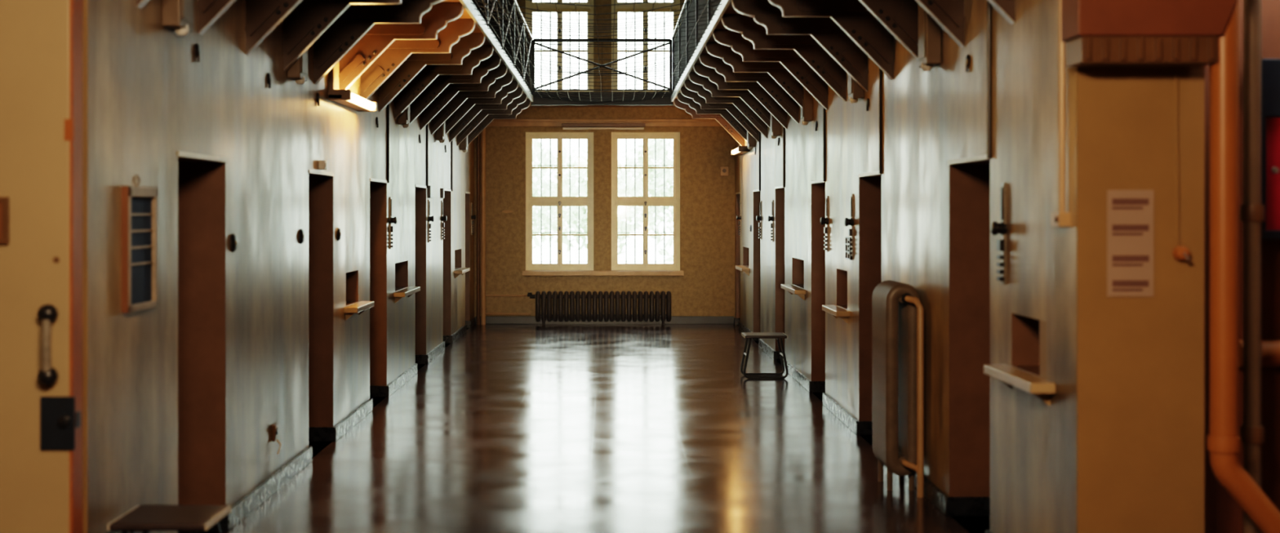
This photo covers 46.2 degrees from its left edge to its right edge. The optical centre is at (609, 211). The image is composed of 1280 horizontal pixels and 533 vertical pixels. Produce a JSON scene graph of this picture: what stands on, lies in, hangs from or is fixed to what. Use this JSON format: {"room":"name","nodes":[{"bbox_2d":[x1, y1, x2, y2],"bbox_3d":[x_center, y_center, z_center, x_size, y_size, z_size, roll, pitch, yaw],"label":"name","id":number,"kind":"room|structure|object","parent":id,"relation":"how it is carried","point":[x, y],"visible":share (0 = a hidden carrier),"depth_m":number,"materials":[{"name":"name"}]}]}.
{"room":"prison interior","nodes":[
{"label":"prison interior","id":0,"kind":"room"},
{"bbox_2d":[83,0,87,532],"bbox_3d":[-2.785,0.055,6.010,1.429,3.330,0.120,0,0,0],"label":"wall","id":1,"kind":"structure","parent":0,"point":[85,2],"depth_m":5.95,"materials":[{"name":"paint"}]},
{"bbox_2d":[87,0,474,532],"bbox_3d":[-2.280,-1.930,14.475,0.420,7.300,17.050,0,0,0],"label":"wall","id":2,"kind":"structure","parent":0,"point":[186,393],"depth_m":8.36,"materials":[{"name":"paint"}]},
{"bbox_2d":[121,174,157,313],"bbox_3d":[-2.057,0.134,6.572,0.035,0.592,0.416,0,0,0],"label":"notice board","id":3,"kind":"object","parent":2,"relation":"attached to","point":[139,204],"visible":1,"depth_m":6.55,"materials":[{"name":"brown wood"}]},
{"bbox_2d":[161,0,193,35],"bbox_3d":[-2.023,-1.105,7.050,0.094,0.550,0.240,0,0,0],"label":"wall lamp","id":4,"kind":"object","parent":2,"relation":"attached to","point":[177,15],"visible":1,"depth_m":6.95,"materials":[{"name":"ceramic"}]},
{"bbox_2d":[177,151,226,162],"bbox_3d":[-2.067,-0.279,7.645,0.006,0.026,0.910,0,0,0],"label":"lintel edge","id":5,"kind":"structure","parent":2,"relation":"attached to","point":[185,154],"depth_m":7.59,"materials":[{"name":"metal"}]},
{"bbox_2d":[196,0,235,35],"bbox_3d":[-1.601,-1.254,7.577,0.963,0.713,0.094,0,0,0],"label":"bracket","id":6,"kind":"object","parent":2,"relation":"attached to","point":[209,11],"visible":1,"depth_m":7.55,"materials":[{"name":"brown paint"}]},
{"bbox_2d":[244,0,302,55],"bbox_3d":[-1.601,-1.254,8.564,0.963,0.713,0.094,0,0,0],"label":"bracket","id":7,"kind":"object","parent":2,"relation":"attached to","point":[262,16],"visible":1,"depth_m":8.54,"materials":[{"name":"brown paint"}]},
{"bbox_2d":[271,423,281,454],"bbox_3d":[-2.047,1.406,9.240,0.046,0.192,0.080,0,0,0],"label":"wall socket","id":8,"kind":"object","parent":2,"relation":"attached to","point":[275,430],"visible":1,"depth_m":9.22,"materials":[{"name":"brown paint"}]},
{"bbox_2d":[287,49,307,84],"bbox_3d":[-2.023,-1.105,9.750,0.094,0.550,0.240,0,0,0],"label":"wall lamp","id":9,"kind":"object","parent":2,"relation":"attached to","point":[297,72],"visible":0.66,"depth_m":9.66,"materials":[{"name":"ceramic"}]},
{"bbox_2d":[203,317,475,531],"bbox_3d":[-2.259,1.667,14.485,0.422,0.105,17.030,0,0,0],"label":"baseboard","id":10,"kind":"structure","parent":2,"relation":"attached to","point":[241,509],"depth_m":11.23,"materials":[{"name":"paint"}]},
{"bbox_2d":[282,0,401,71],"bbox_3d":[-1.601,-1.254,9.551,0.963,0.713,0.094,0,0,0],"label":"bracket","id":11,"kind":"object","parent":2,"relation":"attached to","point":[310,19],"visible":0.99,"depth_m":9.53,"materials":[{"name":"brown paint"}]},
{"bbox_2d":[328,66,377,111],"bbox_3d":[-1.990,-0.983,11.700,0.160,0.315,1.320,0,0,0],"label":"wall lamp","id":12,"kind":"object","parent":2,"relation":"attached to","point":[343,96],"visible":0.86,"depth_m":11.21,"materials":[{"name":"plastic"}]},
{"bbox_2d":[343,301,374,320],"bbox_3d":[-2.015,0.800,12.100,0.110,0.110,0.830,0,0,0],"label":"shelf","id":13,"kind":"object","parent":2,"relation":"attached to","point":[360,307],"visible":1,"depth_m":11.81,"materials":[{"name":"paint"}]},
{"bbox_2d":[313,0,444,84],"bbox_3d":[-1.601,-1.254,10.538,0.963,0.713,0.094,0,0,0],"label":"bracket","id":14,"kind":"object","parent":2,"relation":"attached to","point":[357,20],"visible":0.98,"depth_m":10.51,"materials":[{"name":"brown paint"}]},
{"bbox_2d":[386,103,389,182],"bbox_3d":[-2.061,-0.939,13.970,0.020,1.338,0.020,0,0,22],"label":"conduit","id":15,"kind":"object","parent":2,"relation":"attached to","point":[388,105],"visible":0.65,"depth_m":13.96,"materials":[{"name":"black metal"}]},
{"bbox_2d":[389,196,396,248],"bbox_3d":[-2.039,0.105,14.140,0.070,0.490,0.072,0,0,0],"label":"lock","id":16,"kind":"object","parent":2,"relation":"attached to","point":[391,220],"visible":1,"depth_m":14.11,"materials":[{"name":"metal"}]},
{"bbox_2d":[338,1,463,88],"bbox_3d":[-1.601,-1.254,11.525,0.963,0.713,0.094,0,0,0],"label":"bracket","id":17,"kind":"object","parent":2,"relation":"attached to","point":[358,59],"visible":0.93,"depth_m":11.50,"materials":[{"name":"brown paint"}]},
{"bbox_2d":[397,105,409,128],"bbox_3d":[-2.023,-1.105,14.800,0.094,0.550,0.240,0,0,0],"label":"wall lamp","id":18,"kind":"object","parent":2,"relation":"attached to","point":[403,119],"visible":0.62,"depth_m":14.68,"materials":[{"name":"ceramic"}]},
{"bbox_2d":[393,286,420,302],"bbox_3d":[-2.015,0.830,14.980,0.110,0.110,1.170,0,0,0],"label":"shelf","id":19,"kind":"object","parent":2,"relation":"attached to","point":[408,291],"visible":1,"depth_m":14.64,"materials":[{"name":"paint"}]},
{"bbox_2d":[360,18,475,99],"bbox_3d":[-1.601,-1.254,12.512,0.963,0.713,0.094,0,0,0],"label":"bracket","id":20,"kind":"object","parent":2,"relation":"attached to","point":[399,51],"visible":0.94,"depth_m":12.49,"materials":[{"name":"brown paint"}]},
{"bbox_2d":[427,200,434,242],"bbox_3d":[-2.039,0.105,17.150,0.070,0.490,0.072,0,0,0],"label":"lock","id":21,"kind":"object","parent":2,"relation":"attached to","point":[429,218],"visible":1,"depth_m":17.13,"materials":[{"name":"metal"}]},
{"bbox_2d":[378,32,484,112],"bbox_3d":[-1.601,-1.254,13.499,0.963,0.713,0.094,0,0,0],"label":"bracket","id":22,"kind":"object","parent":2,"relation":"attached to","point":[415,63],"visible":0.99,"depth_m":13.47,"materials":[{"name":"brown paint"}]},
{"bbox_2d":[435,121,445,142],"bbox_3d":[-2.023,-1.105,18.000,0.094,0.550,0.240,0,0,0],"label":"wall lamp","id":23,"kind":"object","parent":2,"relation":"attached to","point":[441,131],"visible":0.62,"depth_m":17.88,"materials":[{"name":"metal"}]},
{"bbox_2d":[394,44,493,119],"bbox_3d":[-1.601,-1.254,14.486,0.963,0.713,0.094,0,0,0],"label":"bracket","id":24,"kind":"object","parent":2,"relation":"attached to","point":[428,73],"visible":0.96,"depth_m":14.46,"materials":[{"name":"brown paint"}]},
{"bbox_2d":[409,55,501,124],"bbox_3d":[-1.601,-1.254,15.473,0.963,0.713,0.094,0,0,0],"label":"bracket","id":25,"kind":"object","parent":2,"relation":"attached to","point":[440,82],"visible":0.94,"depth_m":15.45,"materials":[{"name":"brown paint"}]},
{"bbox_2d":[420,65,507,129],"bbox_3d":[-1.601,-1.254,16.460,0.963,0.713,0.094,0,0,0],"label":"bracket","id":26,"kind":"object","parent":2,"relation":"attached to","point":[451,90],"visible":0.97,"depth_m":16.44,"materials":[{"name":"brown paint"}]},
{"bbox_2d":[431,73,513,134],"bbox_3d":[-1.601,-1.254,17.447,0.963,0.713,0.094,0,0,0],"label":"bracket","id":27,"kind":"object","parent":2,"relation":"attached to","point":[460,97],"visible":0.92,"depth_m":17.42,"materials":[{"name":"brown paint"}]},
{"bbox_2d":[445,80,518,133],"bbox_3d":[-1.601,-1.254,18.434,0.963,0.713,0.094,0,0,0],"label":"bracket","id":28,"kind":"object","parent":2,"relation":"attached to","point":[469,103],"visible":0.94,"depth_m":18.41,"materials":[{"name":"brown paint"}]},
{"bbox_2d":[442,0,528,98],"bbox_3d":[-1.595,-1.655,13.725,0.950,0.090,15.550,0,0,0],"label":"deck","id":29,"kind":"object","parent":2,"relation":"attached to","point":[465,15],"depth_m":13.32,"materials":[{"name":"paint"}]},
{"bbox_2d":[459,0,533,102],"bbox_3d":[-1.105,-1.617,13.725,0.030,0.085,15.550,0,0,0],"label":"fascia","id":30,"kind":"object","parent":29,"relation":"attached to","point":[469,7],"visible":1,"depth_m":14.11,"materials":[{"name":"grey paint"}]},
{"bbox_2d":[470,0,721,102],"bbox_3d":[-0.103,-1.554,13.750,1.987,0.189,15.106,0,0,0],"label":"safety net","id":31,"kind":"object","parent":30,"relation":"attached to","point":[573,72],"visible":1,"depth_m":14.08,"materials":[{"name":"metal"}]},
{"bbox_2d":[470,0,532,93],"bbox_3d":[-1.130,-2.083,13.725,0.060,0.845,15.550,0,0,0],"label":"gallery railing","id":32,"kind":"object","parent":29,"relation":"on","point":[509,7],"visible":0.62,"depth_m":17.29,"materials":[{"name":"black metal"}]},
{"bbox_2d":[448,87,523,142],"bbox_3d":[-1.601,-1.254,19.421,0.963,0.713,0.094,0,0,0],"label":"bracket","id":33,"kind":"object","parent":2,"relation":"attached to","point":[476,109],"visible":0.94,"depth_m":19.40,"materials":[{"name":"brown paint"}]},
{"bbox_2d":[457,93,527,146],"bbox_3d":[-1.601,-1.254,20.408,0.963,0.713,0.094,0,0,0],"label":"bracket","id":34,"kind":"object","parent":2,"relation":"attached to","point":[483,113],"visible":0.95,"depth_m":20.38,"materials":[{"name":"brown paint"}]},
{"bbox_2d":[467,98,530,145],"bbox_3d":[-1.601,-1.254,21.395,0.963,0.713,0.094,0,0,0],"label":"bracket","id":35,"kind":"object","parent":2,"relation":"attached to","point":[488,119],"visible":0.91,"depth_m":21.37,"materials":[{"name":"brown paint"}]},
{"bbox_2d":[177,324,990,532],"bbox_3d":[0.000,1.770,10.075,7.200,0.100,26.550,0,0,0],"label":"floor","id":36,"kind":"structure","parent":0,"point":[510,428],"depth_m":10.82,"materials":[{"name":"wood"}]},
{"bbox_2d":[0,0,83,532],"bbox_3d":[-2.620,0.060,5.678,1.210,3.280,0.183,0,0,0],"label":"door","id":37,"kind":"structure","parent":36,"relation":"on","point":[42,41],"depth_m":5.66,"materials":[{"name":"beige paint"}]},
{"bbox_2d":[107,505,231,532],"bbox_3d":[-1.840,1.494,6.300,0.424,0.449,0.410,0,0,0],"label":"stool","id":38,"kind":"object","parent":36,"relation":"on","point":[144,518],"visible":1,"depth_m":6.24,"materials":[{"name":"wood"}]},
{"bbox_2d":[476,133,479,324],"bbox_3d":[-2.000,0.056,22.910,0.056,3.328,0.056,0,0,0],"label":"pipe","id":39,"kind":"object","parent":36,"relation":"on","point":[478,135],"visible":0.66,"depth_m":22.88,"materials":[{"name":"brown metal"}]},
{"bbox_2d":[480,128,485,324],"bbox_3d":[-1.925,0.056,22.910,0.072,3.328,0.072,0,0,0],"label":"pipe","id":40,"kind":"object","parent":36,"relation":"on","point":[483,132],"visible":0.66,"depth_m":22.88,"materials":[{"name":"brown metal"}]},
{"bbox_2d":[527,291,671,325],"bbox_3d":[-0.154,1.463,22.830,2.187,0.514,0.218,0,0,0],"label":"radiator","id":41,"kind":"object","parent":36,"relation":"on","point":[537,296],"visible":1,"depth_m":22.73,"materials":[{"name":"black metal"}]},
{"bbox_2d":[740,332,788,378],"bbox_3d":[1.610,1.494,15.600,0.465,0.449,0.420,0,0,0],"label":"stool","id":42,"kind":"object","parent":36,"relation":"on","point":[751,335],"visible":1,"depth_m":15.44,"materials":[{"name":"wood"}]},
{"bbox_2d":[872,280,924,497],"bbox_3d":[1.800,1.080,9.341,0.217,1.281,0.645,0,0,0],"label":"radiator","id":43,"kind":"object","parent":36,"relation":"on","point":[898,310],"visible":1,"depth_m":9.19,"materials":[{"name":"brown metal"}]},
{"bbox_2d":[1240,0,1264,532],"bbox_3d":[2.675,0.055,6.240,0.094,3.330,0.092,0,0,0],"label":"pipe","id":44,"kind":"object","parent":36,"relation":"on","point":[1251,212],"visible":0.98,"depth_m":6.21,"materials":[{"name":"metal"}]},
{"bbox_2d":[474,0,734,317],"bbox_3d":[-0.072,-1.930,23.160,3.996,7.300,0.320,0,0,0],"label":"wall","id":45,"kind":"structure","parent":0,"point":[706,286],"depth_m":23.00,"materials":[{"name":"paint"}]},
{"bbox_2d":[525,132,593,270],"bbox_3d":[-0.762,-0.163,23.167,1.045,2.125,0.244,0,0,0],"label":"window","id":46,"kind":"structure","parent":45,"relation":"in","point":[559,201],"depth_m":23.10,"materials":[{"name":"beige paint"}]},
{"bbox_2d":[525,0,593,91],"bbox_3d":[-0.762,-3.155,23.167,1.045,2.750,0.244,0,0,0],"label":"window","id":47,"kind":"structure","parent":45,"relation":"in","point":[529,4],"depth_m":23.10,"materials":[{"name":"glass"}]},
{"bbox_2d":[528,101,675,106],"bbox_3d":[-0.072,-1.655,22.280,3.996,0.090,1.440,0,0,0],"label":"deck","id":48,"kind":"object","parent":45,"relation":"attached to","point":[531,105],"visible":0.07,"depth_m":22.75,"materials":[{"name":"paint"}]},
{"bbox_2d":[531,91,673,105],"bbox_3d":[-0.103,-1.625,21.520,2.033,0.190,0.100,0,0,0],"label":"beam","id":49,"kind":"structure","parent":48,"relation":"attached to","point":[666,100],"depth_m":21.50,"materials":[{"name":"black metal"}]},
{"bbox_2d":[532,38,672,91],"bbox_3d":[-0.103,-2.103,21.530,2.013,0.765,0.040,0,0,0],"label":"landing railing","id":50,"kind":"object","parent":49,"relation":"on","point":[534,40],"visible":0.78,"depth_m":21.52,"materials":[{"name":"black metal"}]},
{"bbox_2d":[522,271,683,275],"bbox_3d":[-0.098,0.940,22.990,2.465,0.070,0.180,0,0,0],"label":"window sill","id":51,"kind":"structure","parent":45,"relation":"attached to","point":[524,273],"depth_m":22.90,"materials":[{"name":"brown paint"}]},
{"bbox_2d":[561,123,645,129],"bbox_3d":[-0.090,-1.305,22.930,1.280,0.090,0.080,0,0,0],"label":"lamp","id":52,"kind":"object","parent":45,"relation":"attached to","point":[565,126],"visible":1,"depth_m":22.89,"materials":[{"name":"brown paint"}]},
{"bbox_2d":[487,119,721,126],"bbox_3d":[-0.072,-1.365,22.975,3.996,0.110,0.050,0,0,0],"label":"trim","id":53,"kind":"structure","parent":45,"relation":"attached to","point":[495,122],"depth_m":22.97,"materials":[{"name":"brown paint"}]},
{"bbox_2d":[475,315,733,324],"bbox_3d":[-0.072,1.660,22.985,3.956,0.120,0.030,0,0,0],"label":"baseboard","id":54,"kind":"structure","parent":45,"relation":"attached to","point":[489,319],"depth_m":22.97,"materials":[{"name":"grey paint"}]},
{"bbox_2d":[611,132,679,270],"bbox_3d":[0.557,-0.163,23.167,1.055,2.125,0.244,0,0,0],"label":"window","id":55,"kind":"structure","parent":45,"relation":"in","point":[645,201],"depth_m":23.10,"materials":[{"name":"beige paint"}]},
{"bbox_2d":[611,0,679,91],"bbox_3d":[0.557,-3.155,23.167,1.055,2.750,0.244,0,0,0],"label":"window","id":56,"kind":"structure","parent":45,"relation":"in","point":[646,6],"depth_m":23.10,"materials":[{"name":"glass"}]},
{"bbox_2d":[734,0,1204,532],"bbox_3d":[2.189,-1.930,14.590,0.526,7.300,16.820,0,0,0],"label":"wall","id":57,"kind":"structure","parent":0,"point":[923,223],"depth_m":7.18,"materials":[{"name":"paint"}]},
{"bbox_2d":[675,1,740,98],"bbox_3d":[1.419,-1.655,13.725,1.013,0.090,15.550,0,0,0],"label":"deck","id":58,"kind":"object","parent":57,"relation":"attached to","point":[730,10],"depth_m":13.15,"materials":[{"name":"paint"}]},
{"bbox_2d":[671,0,722,91],"bbox_3d":[0.923,-2.083,13.725,0.060,0.845,15.550,0,0,0],"label":"gallery railing","id":59,"kind":"object","parent":58,"relation":"on","point":[697,2],"visible":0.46,"depth_m":17.24,"materials":[{"name":"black metal"}]},
{"bbox_2d":[671,0,731,102],"bbox_3d":[0.898,-1.617,13.725,0.030,0.085,15.550,0,0,0],"label":"fascia","id":60,"kind":"object","parent":58,"relation":"attached to","point":[722,8],"visible":1,"depth_m":14.11,"materials":[{"name":"grey paint"}]},
{"bbox_2d":[673,98,744,146],"bbox_3d":[1.426,-1.254,21.355,1.026,0.713,0.094,0,0,0],"label":"bracket","id":61,"kind":"object","parent":57,"relation":"attached to","point":[719,118],"visible":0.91,"depth_m":21.33,"materials":[{"name":"brown paint"}]},
{"bbox_2d":[676,93,746,141],"bbox_3d":[1.426,-1.254,20.340,1.026,0.713,0.094,0,0,0],"label":"bracket","id":62,"kind":"object","parent":57,"relation":"attached to","point":[725,113],"visible":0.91,"depth_m":20.32,"materials":[{"name":"brown paint"}]},
{"bbox_2d":[680,86,759,142],"bbox_3d":[1.426,-1.254,19.325,1.026,0.713,0.094,0,0,0],"label":"bracket","id":63,"kind":"object","parent":57,"relation":"attached to","point":[731,108],"visible":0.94,"depth_m":19.30,"materials":[{"name":"brown paint"}]},
{"bbox_2d":[684,80,767,137],"bbox_3d":[1.426,-1.254,18.310,1.026,0.713,0.094,0,0,0],"label":"bracket","id":64,"kind":"object","parent":57,"relation":"attached to","point":[749,114],"visible":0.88,"depth_m":18.28,"materials":[{"name":"brown paint"}]},
{"bbox_2d":[688,71,770,128],"bbox_3d":[1.426,-1.254,17.295,1.026,0.713,0.094,0,0,0],"label":"bracket","id":65,"kind":"object","parent":57,"relation":"attached to","point":[745,95],"visible":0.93,"depth_m":17.27,"materials":[{"name":"brown paint"}]},
{"bbox_2d":[693,63,786,128],"bbox_3d":[1.426,-1.254,16.280,1.026,0.713,0.094,0,0,0],"label":"bracket","id":66,"kind":"object","parent":57,"relation":"attached to","point":[754,88],"visible":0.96,"depth_m":16.25,"materials":[{"name":"brown paint"}]},
{"bbox_2d":[730,144,750,155],"bbox_3d":[1.846,-0.983,21.150,0.160,0.315,1.320,0,0,0],"label":"wall lamp","id":67,"kind":"object","parent":57,"relation":"attached to","point":[740,150],"visible":0.78,"depth_m":20.83,"materials":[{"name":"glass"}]},
{"bbox_2d":[698,53,799,124],"bbox_3d":[1.426,-1.254,15.265,1.026,0.713,0.094,0,0,0],"label":"bracket","id":68,"kind":"object","parent":57,"relation":"attached to","point":[789,105],"visible":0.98,"depth_m":15.24,"materials":[{"name":"brown paint"}]},
{"bbox_2d":[705,42,804,107],"bbox_3d":[1.426,-1.254,14.250,1.026,0.713,0.094,0,0,0],"label":"bracket","id":69,"kind":"object","parent":57,"relation":"attached to","point":[775,70],"visible":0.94,"depth_m":14.22,"materials":[{"name":"brown paint"}]},
{"bbox_2d":[712,29,828,110],"bbox_3d":[1.426,-1.254,13.235,1.026,0.713,0.094,0,0,0],"label":"bracket","id":70,"kind":"object","parent":57,"relation":"attached to","point":[790,60],"visible":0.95,"depth_m":13.21,"materials":[{"name":"brown paint"}]},
{"bbox_2d":[770,114,780,138],"bbox_3d":[1.879,-1.105,17.000,0.094,0.550,0.240,0,0,0],"label":"wall lamp","id":71,"kind":"object","parent":57,"relation":"attached to","point":[775,124],"visible":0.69,"depth_m":16.88,"materials":[{"name":"metal"}]},
{"bbox_2d":[782,126,785,186],"bbox_3d":[1.917,-0.939,16.460,0.020,1.338,0.020,0,0,22],"label":"conduit","id":72,"kind":"object","parent":57,"relation":"attached to","point":[784,128],"visible":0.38,"depth_m":16.46,"materials":[{"name":"metal"}]},
{"bbox_2d":[721,13,846,102],"bbox_3d":[1.426,-1.254,12.220,1.026,0.713,0.094,0,0,0],"label":"bracket","id":73,"kind":"object","parent":57,"relation":"attached to","point":[811,51],"visible":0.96,"depth_m":12.19,"materials":[{"name":"brown paint"}]},
{"bbox_2d":[780,284,805,300],"bbox_3d":[1.871,0.820,15.305,0.110,0.110,1.200,0,0,0],"label":"shelf","id":74,"kind":"object","parent":57,"relation":"attached to","point":[793,289],"visible":1,"depth_m":14.96,"materials":[{"name":"paint"}]},
{"bbox_2d":[731,0,868,92],"bbox_3d":[1.426,-1.254,11.205,1.026,0.713,0.094,0,0,0],"label":"bracket","id":75,"kind":"object","parent":57,"relation":"attached to","point":[824,30],"visible":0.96,"depth_m":11.18,"materials":[{"name":"brown paint"}]},
{"bbox_2d":[800,85,813,124],"bbox_3d":[1.879,-1.105,14.300,0.094,0.550,0.240,0,0,0],"label":"wall lamp","id":76,"kind":"object","parent":57,"relation":"attached to","point":[806,111],"visible":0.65,"depth_m":14.18,"materials":[{"name":"metal"}]},
{"bbox_2d":[820,195,828,251],"bbox_3d":[1.895,0.105,13.200,0.070,0.490,0.072,0,0,0],"label":"lock","id":77,"kind":"object","parent":57,"relation":"attached to","point":[823,220],"visible":1,"depth_m":13.18,"materials":[{"name":"metal"}]},
{"bbox_2d":[767,0,893,79],"bbox_3d":[1.426,-1.254,10.190,1.026,0.713,0.094,0,0,0],"label":"bracket","id":78,"kind":"object","parent":57,"relation":"attached to","point":[859,24],"visible":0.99,"depth_m":10.17,"materials":[{"name":"brown paint"}]},
{"bbox_2d":[822,305,849,324],"bbox_3d":[1.871,0.850,12.405,0.110,0.110,0.820,0,0,0],"label":"shelf","id":79,"kind":"object","parent":57,"relation":"attached to","point":[836,311],"visible":1,"depth_m":12.10,"materials":[{"name":"paint"}]},
{"bbox_2d":[844,194,853,256],"bbox_3d":[1.895,0.105,11.850,0.070,0.490,0.072,0,0,0],"label":"lock","id":80,"kind":"object","parent":57,"relation":"attached to","point":[847,221],"visible":1,"depth_m":11.83,"materials":[{"name":"metal"}]},
{"bbox_2d":[847,73,864,103],"bbox_3d":[1.879,-1.105,11.450,0.094,0.550,0.240,0,0,0],"label":"wall lamp","id":81,"kind":"object","parent":57,"relation":"attached to","point":[855,92],"visible":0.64,"depth_m":11.35,"materials":[{"name":"metal"}]},
{"bbox_2d":[733,317,991,532],"bbox_3d":[2.115,1.667,14.590,0.422,0.105,16.820,0,0,0],"label":"baseboard","id":82,"kind":"structure","parent":57,"relation":"attached to","point":[949,506],"depth_m":11.55,"materials":[{"name":"paint"}]},
{"bbox_2d":[879,67,881,173],"bbox_3d":[1.917,-0.939,10.600,0.020,1.338,0.020,0,0,22],"label":"conduit","id":83,"kind":"object","parent":57,"relation":"attached to","point":[880,70],"visible":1,"depth_m":10.59,"materials":[{"name":"black metal"}]},
{"bbox_2d":[858,0,918,61],"bbox_3d":[1.426,-1.254,9.175,1.026,0.713,0.094,0,0,0],"label":"bracket","id":84,"kind":"object","parent":57,"relation":"attached to","point":[900,18],"visible":0.91,"depth_m":9.15,"materials":[{"name":"brown paint"}]},
{"bbox_2d":[918,4,941,71],"bbox_3d":[1.879,-1.105,8.820,0.094,0.550,0.240,0,0,0],"label":"wall lamp","id":85,"kind":"object","parent":57,"relation":"attached to","point":[929,31],"visible":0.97,"depth_m":8.70,"materials":[{"name":"wood"}]},
{"bbox_2d":[915,0,965,47],"bbox_3d":[1.426,-1.254,8.160,1.026,0.713,0.094,0,0,0],"label":"bracket","id":86,"kind":"object","parent":57,"relation":"attached to","point":[948,15],"visible":1,"depth_m":8.13,"materials":[{"name":"brown paint"}]},
{"bbox_2d":[947,154,990,164],"bbox_3d":[1.923,-0.279,8.045,0.006,0.026,0.930,0,0,0],"label":"lintel edge","id":87,"kind":"structure","parent":57,"relation":"attached to","point":[980,157],"depth_m":8.03,"materials":[{"name":"metal"}]},
{"bbox_2d":[986,0,991,158],"bbox_3d":[1.917,-0.939,7.570,0.020,1.338,0.020,0,0,22],"label":"conduit","id":88,"kind":"object","parent":57,"relation":"attached to","point":[988,4],"visible":1,"depth_m":7.56,"materials":[{"name":"black metal"}]},
{"bbox_2d":[990,182,1007,284],"bbox_3d":[1.895,0.105,7.300,0.070,0.490,0.072,0,0,0],"label":"lock","id":89,"kind":"object","parent":57,"relation":"attached to","point":[996,228],"visible":1,"depth_m":7.28,"materials":[{"name":"metal"}]},
{"bbox_2d":[987,0,1014,24],"bbox_3d":[1.426,-1.254,7.145,1.026,0.713,0.094,0,0,0],"label":"bracket","id":90,"kind":"object","parent":57,"relation":"attached to","point":[1006,8],"visible":1,"depth_m":7.12,"materials":[{"name":"brown paint"}]},
{"bbox_2d":[983,364,1055,405],"bbox_3d":[1.871,0.795,6.875,0.110,0.110,0.820,0,0,0],"label":"shelf","id":91,"kind":"object","parent":57,"relation":"attached to","point":[1009,375],"visible":1,"depth_m":6.70,"materials":[{"name":"paint"}]},
{"bbox_2d":[1050,0,1071,226],"bbox_3d":[1.899,-0.768,6.320,0.065,1.663,0.120,0,0,0],"label":"pipe","id":92,"kind":"object","parent":57,"relation":"attached to","point":[1060,219],"visible":0.98,"depth_m":6.31,"materials":[{"name":"beige paint"}]},
{"bbox_2d":[1106,189,1153,296],"bbox_3d":[2.145,0.129,6.175,0.192,0.440,0.006,0,0,0],"label":"notice","id":93,"kind":"object","parent":57,"relation":"attached to","point":[1130,212],"visible":1,"depth_m":6.17,"materials":[{"name":"paper"}]},
{"bbox_2d":[1061,0,1237,66],"bbox_3d":[2.210,-1.097,6.064,0.700,1.005,0.229,0,0,0],"label":"bulkhead","id":94,"kind":"object","parent":57,"relation":"attached to","point":[1095,33],"visible":1,"depth_m":5.95,"materials":[{"name":"red paint"}]},
{"bbox_2d":[1066,35,1217,66],"bbox_3d":[2.150,-0.647,6.062,0.540,0.105,0.225,0,0,0],"label":"grille","id":95,"kind":"object","parent":94,"relation":"attached to","point":[1081,51],"depth_m":5.96,"materials":[{"name":"brown paint"}]},
{"bbox_2d":[1172,73,1190,262],"bbox_3d":[2.351,-0.182,6.145,0.064,0.774,0.067,0,0,0],"label":"pull cord","id":96,"kind":"object","parent":57,"relation":"attached to","point":[1181,253],"visible":1,"depth_m":6.17,"materials":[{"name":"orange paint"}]},
{"bbox_2d":[1172,245,1190,262],"bbox_3d":[2.351,0.172,6.145,0.064,0.067,0.067,0,0,0],"label":"switch","id":97,"kind":"object","parent":96,"relation":"attached to","point":[1181,253],"depth_m":6.14,"materials":[{"name":"brown paint"}]},
{"bbox_2d":[1204,0,1279,532],"bbox_3d":[2.976,0.055,6.670,1.048,3.330,0.100,0,0,0],"label":"wall","id":98,"kind":"structure","parent":0,"point":[1222,513],"depth_m":6.62,"materials":[{"name":"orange paint"}]},
{"bbox_2d":[1238,339,1279,367],"bbox_3d":[3.145,0.620,6.560,0.790,0.120,0.117,0,0,0],"label":"pipe","id":99,"kind":"object","parent":98,"relation":"attached to","point":[1270,348],"visible":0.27,"depth_m":6.51,"materials":[{"name":"brown metal"}]},
{"bbox_2d":[1261,58,1279,239],"bbox_3d":[3.065,-0.270,6.532,0.520,0.780,0.175,0,0,0],"label":"poster","id":100,"kind":"object","parent":98,"relation":"attached to","point":[1270,68],"visible":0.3,"depth_m":6.46,"materials":[{"name":"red paper"}]},
{"bbox_3d":[3.550,0.020,1.775,0.100,3.400,9.950,0,0,0],"label":"wall","id":101,"kind":"structure","parent":0,"visible":0},
{"bbox_2d":[1206,0,1279,532],"bbox_3d":[2.971,0.016,6.020,1.137,3.253,0.126,0,0,0],"label":"pipe","id":102,"kind":"object","parent":101,"relation":"attached to","point":[1224,441],"visible":1,"depth_m":5.97,"materials":[{"name":"orange metal"}]},
{"label":"outside","id":103,"kind":"structure","parent":0,"visible":0},
{"bbox_2d":[532,260,673,263],"bbox_3d":[0.000,3.070,58.200,80.000,0.100,69.600,0,0,0],"label":"ground","id":104,"kind":"structure","parent":103,"point":[533,261],"depth_m":89.55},
{"bbox_2d":[532,138,586,248],"bbox_3d":[-3.195,-0.053,51.936,4.872,6.155,4.890,0,0,0],"label":"tree","id":105,"kind":"object","parent":104,"relation":"on","point":[545,161],"visible":0.27,"depth_m":51.39,"materials":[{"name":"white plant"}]},
{"bbox_2d":[538,146,654,255],"bbox_3d":[-0.543,0.273,55.948,4.343,5.504,4.379,0,0,-25],"label":"tree","id":106,"kind":"object","parent":104,"relation":"on","point":[621,179],"visible":0.21,"depth_m":55.55,"materials":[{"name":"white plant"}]},
{"bbox_2d":[622,138,673,262],"bbox_3d":[2.547,-0.361,50.035,4.808,6.769,4.772,0,0,41],"label":"tree","id":107,"kind":"object","parent":104,"relation":"on","point":[660,143],"visible":0.2,"depth_m":49.48,"materials":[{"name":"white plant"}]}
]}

